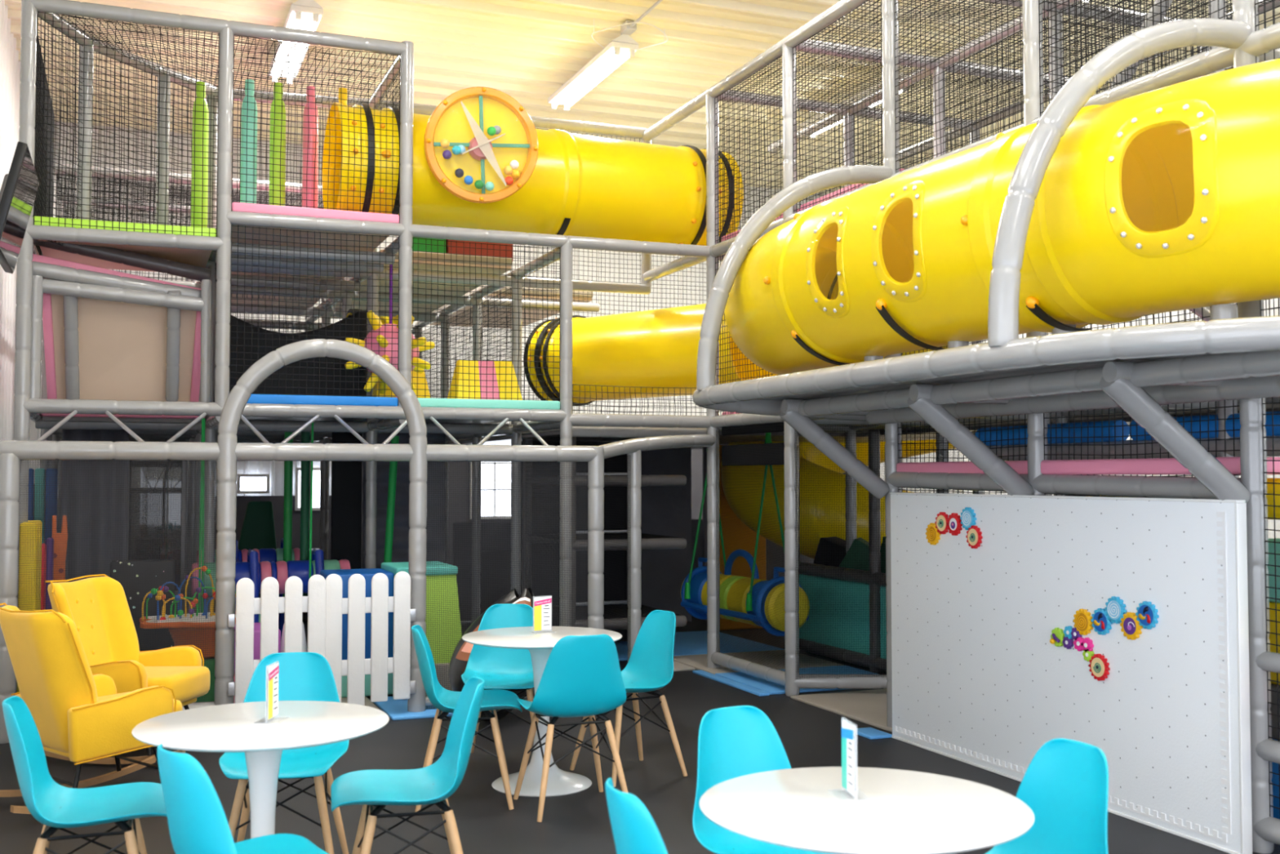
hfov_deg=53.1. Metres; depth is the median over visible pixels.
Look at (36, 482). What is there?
pad
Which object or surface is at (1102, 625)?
gear
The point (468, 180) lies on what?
ball
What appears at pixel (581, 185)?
tunnel
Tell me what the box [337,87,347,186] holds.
post
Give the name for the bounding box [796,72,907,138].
ceiling light
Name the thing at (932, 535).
gear
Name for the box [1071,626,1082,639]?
gear
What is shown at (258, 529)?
foam block
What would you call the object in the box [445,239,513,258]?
foam block
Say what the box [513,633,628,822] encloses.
chair
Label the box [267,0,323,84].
ceiling light
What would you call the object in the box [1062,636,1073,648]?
gear
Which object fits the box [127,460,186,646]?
door
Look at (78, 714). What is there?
rocking chair
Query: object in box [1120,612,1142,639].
gear
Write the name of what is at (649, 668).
chair
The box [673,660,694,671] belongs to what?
floor mat
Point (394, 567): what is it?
ramp
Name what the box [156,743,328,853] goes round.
chair
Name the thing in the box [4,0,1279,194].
ceiling
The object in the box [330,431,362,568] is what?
curtain
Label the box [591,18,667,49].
cable loop
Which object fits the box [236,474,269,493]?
window
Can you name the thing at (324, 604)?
picket fence
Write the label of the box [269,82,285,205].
post
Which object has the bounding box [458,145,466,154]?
ball
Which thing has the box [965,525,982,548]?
gear
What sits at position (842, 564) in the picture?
cube
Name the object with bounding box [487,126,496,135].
ball
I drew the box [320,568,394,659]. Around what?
foam block
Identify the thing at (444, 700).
chair
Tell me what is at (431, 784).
chair
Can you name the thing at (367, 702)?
floor mat
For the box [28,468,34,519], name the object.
pad
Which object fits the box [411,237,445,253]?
foam block
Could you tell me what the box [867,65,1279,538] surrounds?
wall
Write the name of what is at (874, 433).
panel
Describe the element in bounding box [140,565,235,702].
table
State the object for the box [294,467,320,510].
window
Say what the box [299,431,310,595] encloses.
post
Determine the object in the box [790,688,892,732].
floor mat
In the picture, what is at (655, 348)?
tunnel
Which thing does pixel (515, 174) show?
ball
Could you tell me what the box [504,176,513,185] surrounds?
ball
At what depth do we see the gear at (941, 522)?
7.07 m
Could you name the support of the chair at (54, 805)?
on the floor
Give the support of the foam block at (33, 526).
on the floor mat
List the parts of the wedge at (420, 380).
panel, panel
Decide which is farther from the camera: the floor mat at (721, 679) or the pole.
the pole
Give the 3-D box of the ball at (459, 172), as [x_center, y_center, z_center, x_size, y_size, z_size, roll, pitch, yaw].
[-1.338,-1.881,9.485,0.067,0.068,0.068,1,-2,-22]
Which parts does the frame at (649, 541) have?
rail post, panel, rail, rail, rail post, edge trim, edge trim, edge trim, rail post, rail, rail, rail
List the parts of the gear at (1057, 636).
crank knob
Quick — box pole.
[383,435,399,562]
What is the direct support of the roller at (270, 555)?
on the floor
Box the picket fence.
[227,571,416,705]
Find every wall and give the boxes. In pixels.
[0,0,30,440]
[29,121,827,495]
[453,519,702,620]
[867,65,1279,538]
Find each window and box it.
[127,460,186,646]
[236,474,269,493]
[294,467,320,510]
[469,461,511,519]
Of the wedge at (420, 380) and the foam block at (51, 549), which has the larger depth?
the wedge at (420, 380)
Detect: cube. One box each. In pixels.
[813,536,845,566]
[839,537,869,570]
[880,542,885,573]
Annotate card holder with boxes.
[266,662,279,719]
[533,595,551,630]
[841,719,857,795]
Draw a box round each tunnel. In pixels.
[322,102,743,245]
[523,303,777,405]
[724,58,1279,374]
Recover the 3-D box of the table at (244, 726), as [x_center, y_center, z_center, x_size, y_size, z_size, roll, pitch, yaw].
[-1.223,1.329,4.150,0.800,0.740,0.800,1,-2,-22]
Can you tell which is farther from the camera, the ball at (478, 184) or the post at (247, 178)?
the post at (247, 178)
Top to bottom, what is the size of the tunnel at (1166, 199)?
0.976 m
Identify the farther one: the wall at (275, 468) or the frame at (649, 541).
the wall at (275, 468)
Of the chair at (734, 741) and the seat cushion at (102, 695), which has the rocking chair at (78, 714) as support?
the seat cushion at (102, 695)
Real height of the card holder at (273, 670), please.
0.185 m
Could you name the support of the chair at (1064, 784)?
on the floor
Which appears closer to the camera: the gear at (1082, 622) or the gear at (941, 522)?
the gear at (1082, 622)
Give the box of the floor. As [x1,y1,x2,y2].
[0,606,1279,853]
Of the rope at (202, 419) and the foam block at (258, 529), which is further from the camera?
the foam block at (258, 529)
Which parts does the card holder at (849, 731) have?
colour panel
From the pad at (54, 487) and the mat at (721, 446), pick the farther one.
the mat at (721, 446)
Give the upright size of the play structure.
4.730 m
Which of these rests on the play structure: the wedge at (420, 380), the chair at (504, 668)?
the wedge at (420, 380)
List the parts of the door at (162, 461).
glass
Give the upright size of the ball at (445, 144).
0.068 m
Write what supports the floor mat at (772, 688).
on the floor
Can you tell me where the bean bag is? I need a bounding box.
[448,586,534,720]
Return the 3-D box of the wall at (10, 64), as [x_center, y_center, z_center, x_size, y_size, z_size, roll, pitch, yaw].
[-4.526,-0.935,8.571,0.030,5.600,12.800,1,-2,-22]
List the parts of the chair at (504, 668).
leg, leg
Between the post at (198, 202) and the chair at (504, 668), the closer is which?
the chair at (504, 668)
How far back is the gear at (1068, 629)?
6.11 m
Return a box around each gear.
[925,522,940,544]
[934,511,948,533]
[946,512,962,535]
[960,506,976,529]
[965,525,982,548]
[1049,627,1064,646]
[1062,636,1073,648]
[1063,625,1072,638]
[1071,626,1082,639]
[1072,608,1093,635]
[1073,636,1084,651]
[1080,637,1093,651]
[1082,648,1093,661]
[1088,653,1110,680]
[1090,608,1112,635]
[1104,595,1126,623]
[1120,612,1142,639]
[1135,600,1159,629]
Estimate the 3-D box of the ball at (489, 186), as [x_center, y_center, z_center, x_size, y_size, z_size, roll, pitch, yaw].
[-1.123,-1.797,9.554,0.067,0.068,0.068,1,-2,-22]
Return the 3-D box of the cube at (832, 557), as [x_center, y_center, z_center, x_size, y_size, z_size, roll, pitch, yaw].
[1.718,1.135,11.153,0.346,0.346,0.280,-2,-3,38]
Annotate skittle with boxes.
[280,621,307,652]
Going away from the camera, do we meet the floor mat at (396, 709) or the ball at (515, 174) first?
the floor mat at (396, 709)
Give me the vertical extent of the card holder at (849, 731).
0.185 m
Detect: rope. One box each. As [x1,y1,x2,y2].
[198,417,204,612]
[308,422,313,579]
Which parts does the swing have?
handle, handle, rail, handle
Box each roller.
[191,548,350,622]
[195,537,300,637]
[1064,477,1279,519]
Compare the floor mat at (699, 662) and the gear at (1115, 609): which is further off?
the floor mat at (699, 662)
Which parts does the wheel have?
blade, blade, plate, blade, blade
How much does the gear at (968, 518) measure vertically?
0.122 m
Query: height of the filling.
0.660 m
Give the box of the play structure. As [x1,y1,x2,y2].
[13,0,711,693]
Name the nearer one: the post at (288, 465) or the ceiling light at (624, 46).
the post at (288, 465)
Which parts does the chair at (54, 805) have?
leg, leg, leg, leg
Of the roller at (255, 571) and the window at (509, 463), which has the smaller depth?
the roller at (255, 571)
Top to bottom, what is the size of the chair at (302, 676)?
0.825 m
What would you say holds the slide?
on the floor
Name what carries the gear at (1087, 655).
attached to the pegboard
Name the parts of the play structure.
post, post, post, post, post, slope rail, post, ramp rail, deck panel, ramp rail, slope panel, deck panel, post, slope rail, post, post, post, post, post, post, post, hanging panel, deck panel, post, deck panel, post, post, post, post, deck panel, post, deck panel, post, post, deck panel, post, post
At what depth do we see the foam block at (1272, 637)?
5.64 m
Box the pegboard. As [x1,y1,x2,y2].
[889,492,1252,853]
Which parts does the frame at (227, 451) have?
post, truss rod, panel, truss rod, truss rod, truss rod, truss rod, truss rod, truss rod, truss rod, truss rod, panel, truss rod, post, panel, post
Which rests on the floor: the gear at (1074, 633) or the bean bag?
the bean bag
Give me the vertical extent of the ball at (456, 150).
0.068 m
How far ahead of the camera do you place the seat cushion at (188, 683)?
6.98 m
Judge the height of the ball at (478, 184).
0.068 m
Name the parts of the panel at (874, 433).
rail post, rail, rail, rail post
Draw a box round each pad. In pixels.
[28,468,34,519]
[33,468,45,542]
[44,468,57,539]
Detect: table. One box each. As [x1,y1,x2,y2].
[131,700,389,838]
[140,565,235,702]
[462,626,622,796]
[699,766,1034,853]
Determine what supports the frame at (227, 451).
on the floor
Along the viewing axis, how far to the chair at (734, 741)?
3.93 m
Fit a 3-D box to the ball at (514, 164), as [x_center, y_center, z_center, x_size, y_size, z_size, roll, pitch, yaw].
[-0.941,-1.965,9.592,0.067,0.068,0.068,1,-2,-22]
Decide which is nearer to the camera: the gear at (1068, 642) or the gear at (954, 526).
the gear at (1068, 642)
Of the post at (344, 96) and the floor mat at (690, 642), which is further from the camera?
the floor mat at (690, 642)
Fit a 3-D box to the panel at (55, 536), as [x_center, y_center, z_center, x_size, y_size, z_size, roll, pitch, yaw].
[-4.240,1.261,9.325,0.118,1.233,0.058,1,-2,-22]
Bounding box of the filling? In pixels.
[805,576,886,672]
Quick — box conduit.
[620,0,662,35]
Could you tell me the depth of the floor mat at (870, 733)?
7.55 m
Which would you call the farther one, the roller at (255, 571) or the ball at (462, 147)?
the roller at (255, 571)
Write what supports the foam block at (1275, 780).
on the floor
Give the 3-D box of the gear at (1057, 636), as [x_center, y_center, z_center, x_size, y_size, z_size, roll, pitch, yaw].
[2.010,1.016,6.188,0.043,0.091,0.090,1,-2,-22]
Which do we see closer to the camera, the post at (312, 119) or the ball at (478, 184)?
the ball at (478, 184)
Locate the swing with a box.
[680,432,809,636]
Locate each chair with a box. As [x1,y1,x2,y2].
[0,602,205,813]
[2,695,167,853]
[44,573,210,764]
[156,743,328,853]
[218,652,349,853]
[330,676,484,853]
[411,624,522,812]
[461,603,534,752]
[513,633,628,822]
[569,609,687,786]
[604,777,667,853]
[692,705,834,853]
[985,737,1108,853]
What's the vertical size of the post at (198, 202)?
1.340 m
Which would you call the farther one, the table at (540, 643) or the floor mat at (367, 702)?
the floor mat at (367, 702)
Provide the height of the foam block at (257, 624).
0.280 m
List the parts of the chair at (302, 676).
leg, leg, leg, leg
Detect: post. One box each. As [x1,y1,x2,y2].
[191,81,208,227]
[240,79,257,204]
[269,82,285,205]
[282,431,293,596]
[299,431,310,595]
[302,85,318,208]
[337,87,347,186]
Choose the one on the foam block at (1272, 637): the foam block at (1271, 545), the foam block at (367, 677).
the foam block at (1271, 545)
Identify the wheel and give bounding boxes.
[423,86,538,203]
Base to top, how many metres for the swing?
1.638 m
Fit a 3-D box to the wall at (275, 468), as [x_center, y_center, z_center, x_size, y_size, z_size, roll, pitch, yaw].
[-1.967,-0.634,16.465,10.650,5.600,0.030,1,-2,-22]
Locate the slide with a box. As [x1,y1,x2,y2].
[720,439,955,559]
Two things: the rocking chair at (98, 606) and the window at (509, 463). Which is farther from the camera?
the window at (509, 463)
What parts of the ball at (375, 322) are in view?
knob, knob, knob, knob, knob, knob, knob, knob, knob, knob, knob, knob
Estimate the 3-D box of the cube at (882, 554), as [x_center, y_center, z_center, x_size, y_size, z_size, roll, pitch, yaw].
[2.099,1.090,10.229,0.280,0.327,0.327,2,-3,-42]
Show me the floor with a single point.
(810, 735)
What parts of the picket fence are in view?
fence rail, fence rail, fence rail, fence rail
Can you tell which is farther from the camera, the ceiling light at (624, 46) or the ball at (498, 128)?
the ceiling light at (624, 46)
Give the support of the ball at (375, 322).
hanging from the play structure
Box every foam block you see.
[16,520,41,692]
[40,543,46,612]
[44,537,53,612]
[234,622,280,672]
[238,501,276,550]
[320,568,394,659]
[341,672,392,697]
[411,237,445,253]
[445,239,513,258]
[1267,537,1279,603]
[1268,601,1279,684]
[1270,683,1279,738]
[1271,737,1279,818]
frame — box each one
[0,338,715,743]
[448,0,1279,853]
[520,436,686,642]
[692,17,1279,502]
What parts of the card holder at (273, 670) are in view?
colour panel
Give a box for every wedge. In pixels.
[372,369,430,398]
[447,360,522,399]
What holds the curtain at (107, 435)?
hanging from the play structure
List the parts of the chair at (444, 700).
leg, leg, leg, leg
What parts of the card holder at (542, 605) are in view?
colour panel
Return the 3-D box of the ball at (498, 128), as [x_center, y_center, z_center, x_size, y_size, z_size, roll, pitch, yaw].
[-1.070,-2.217,9.558,0.067,0.068,0.068,1,-2,-22]
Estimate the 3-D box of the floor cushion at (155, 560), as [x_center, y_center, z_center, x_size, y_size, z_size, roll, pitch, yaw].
[-3.602,1.303,9.260,0.440,0.680,0.150,1,-2,-22]
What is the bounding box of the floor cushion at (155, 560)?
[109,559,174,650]
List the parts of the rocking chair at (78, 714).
backrest, armrest, leg, seat frame, leg, armrest, leg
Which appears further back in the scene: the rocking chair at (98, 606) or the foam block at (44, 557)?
the foam block at (44, 557)
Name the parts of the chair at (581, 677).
leg, leg, leg, leg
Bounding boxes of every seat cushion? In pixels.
[97,691,182,711]
[144,666,210,702]
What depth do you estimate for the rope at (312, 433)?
9.36 m
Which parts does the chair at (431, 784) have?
leg, leg, leg, leg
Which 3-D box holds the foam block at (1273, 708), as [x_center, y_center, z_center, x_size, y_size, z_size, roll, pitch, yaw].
[3.203,1.242,5.277,0.500,0.240,1.100,1,-2,-22]
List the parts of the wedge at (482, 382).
panel, panel, panel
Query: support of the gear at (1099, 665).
attached to the pegboard
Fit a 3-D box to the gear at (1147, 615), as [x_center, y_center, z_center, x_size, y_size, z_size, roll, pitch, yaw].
[2.239,0.831,5.653,0.021,0.122,0.124,1,-2,-22]
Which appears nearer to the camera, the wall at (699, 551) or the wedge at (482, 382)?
the wedge at (482, 382)
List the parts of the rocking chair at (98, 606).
backrest, armrest, leg, armrest, leg, seat frame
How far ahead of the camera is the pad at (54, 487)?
10.63 m
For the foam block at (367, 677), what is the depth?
8.83 m
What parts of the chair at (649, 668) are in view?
leg, leg, leg, leg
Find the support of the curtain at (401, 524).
hanging from the play structure
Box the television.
[0,141,39,273]
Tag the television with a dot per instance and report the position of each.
(20, 187)
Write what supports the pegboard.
on the floor
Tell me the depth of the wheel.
9.55 m
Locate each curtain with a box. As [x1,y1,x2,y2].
[60,429,128,581]
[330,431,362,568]
[361,432,445,568]
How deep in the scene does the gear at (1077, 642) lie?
6.04 m
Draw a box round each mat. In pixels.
[341,696,380,710]
[373,696,453,719]
[615,642,627,660]
[619,630,783,655]
[673,649,844,674]
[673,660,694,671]
[692,670,769,696]
[715,666,879,694]
[719,444,765,630]
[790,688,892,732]
[857,727,892,739]
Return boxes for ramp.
[381,560,462,699]
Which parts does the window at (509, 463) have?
pane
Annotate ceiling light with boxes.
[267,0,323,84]
[547,34,639,111]
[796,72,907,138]
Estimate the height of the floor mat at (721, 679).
0.020 m
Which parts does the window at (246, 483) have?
pane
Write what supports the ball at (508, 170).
on the ball at (508, 180)
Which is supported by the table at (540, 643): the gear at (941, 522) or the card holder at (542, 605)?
the card holder at (542, 605)
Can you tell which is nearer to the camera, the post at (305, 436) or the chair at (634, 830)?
the chair at (634, 830)
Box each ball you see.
[344,264,435,394]
[440,138,449,148]
[442,150,451,159]
[452,145,461,155]
[454,168,463,177]
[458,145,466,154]
[463,175,473,184]
[474,180,483,189]
[484,181,493,191]
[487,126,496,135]
[493,125,501,134]
[503,165,512,174]
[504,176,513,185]
[510,160,519,168]
[511,169,519,178]
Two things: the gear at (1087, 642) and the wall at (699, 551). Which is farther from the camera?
the wall at (699, 551)
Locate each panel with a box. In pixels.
[52,515,66,582]
[798,429,886,672]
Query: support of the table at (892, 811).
on the floor
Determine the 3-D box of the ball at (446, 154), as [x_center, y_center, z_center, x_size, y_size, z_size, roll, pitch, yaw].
[-1.424,-2.010,9.449,0.067,0.068,0.068,1,-2,-22]
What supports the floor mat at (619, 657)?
on the floor
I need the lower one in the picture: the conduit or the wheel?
the wheel
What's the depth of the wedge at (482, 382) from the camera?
10.29 m

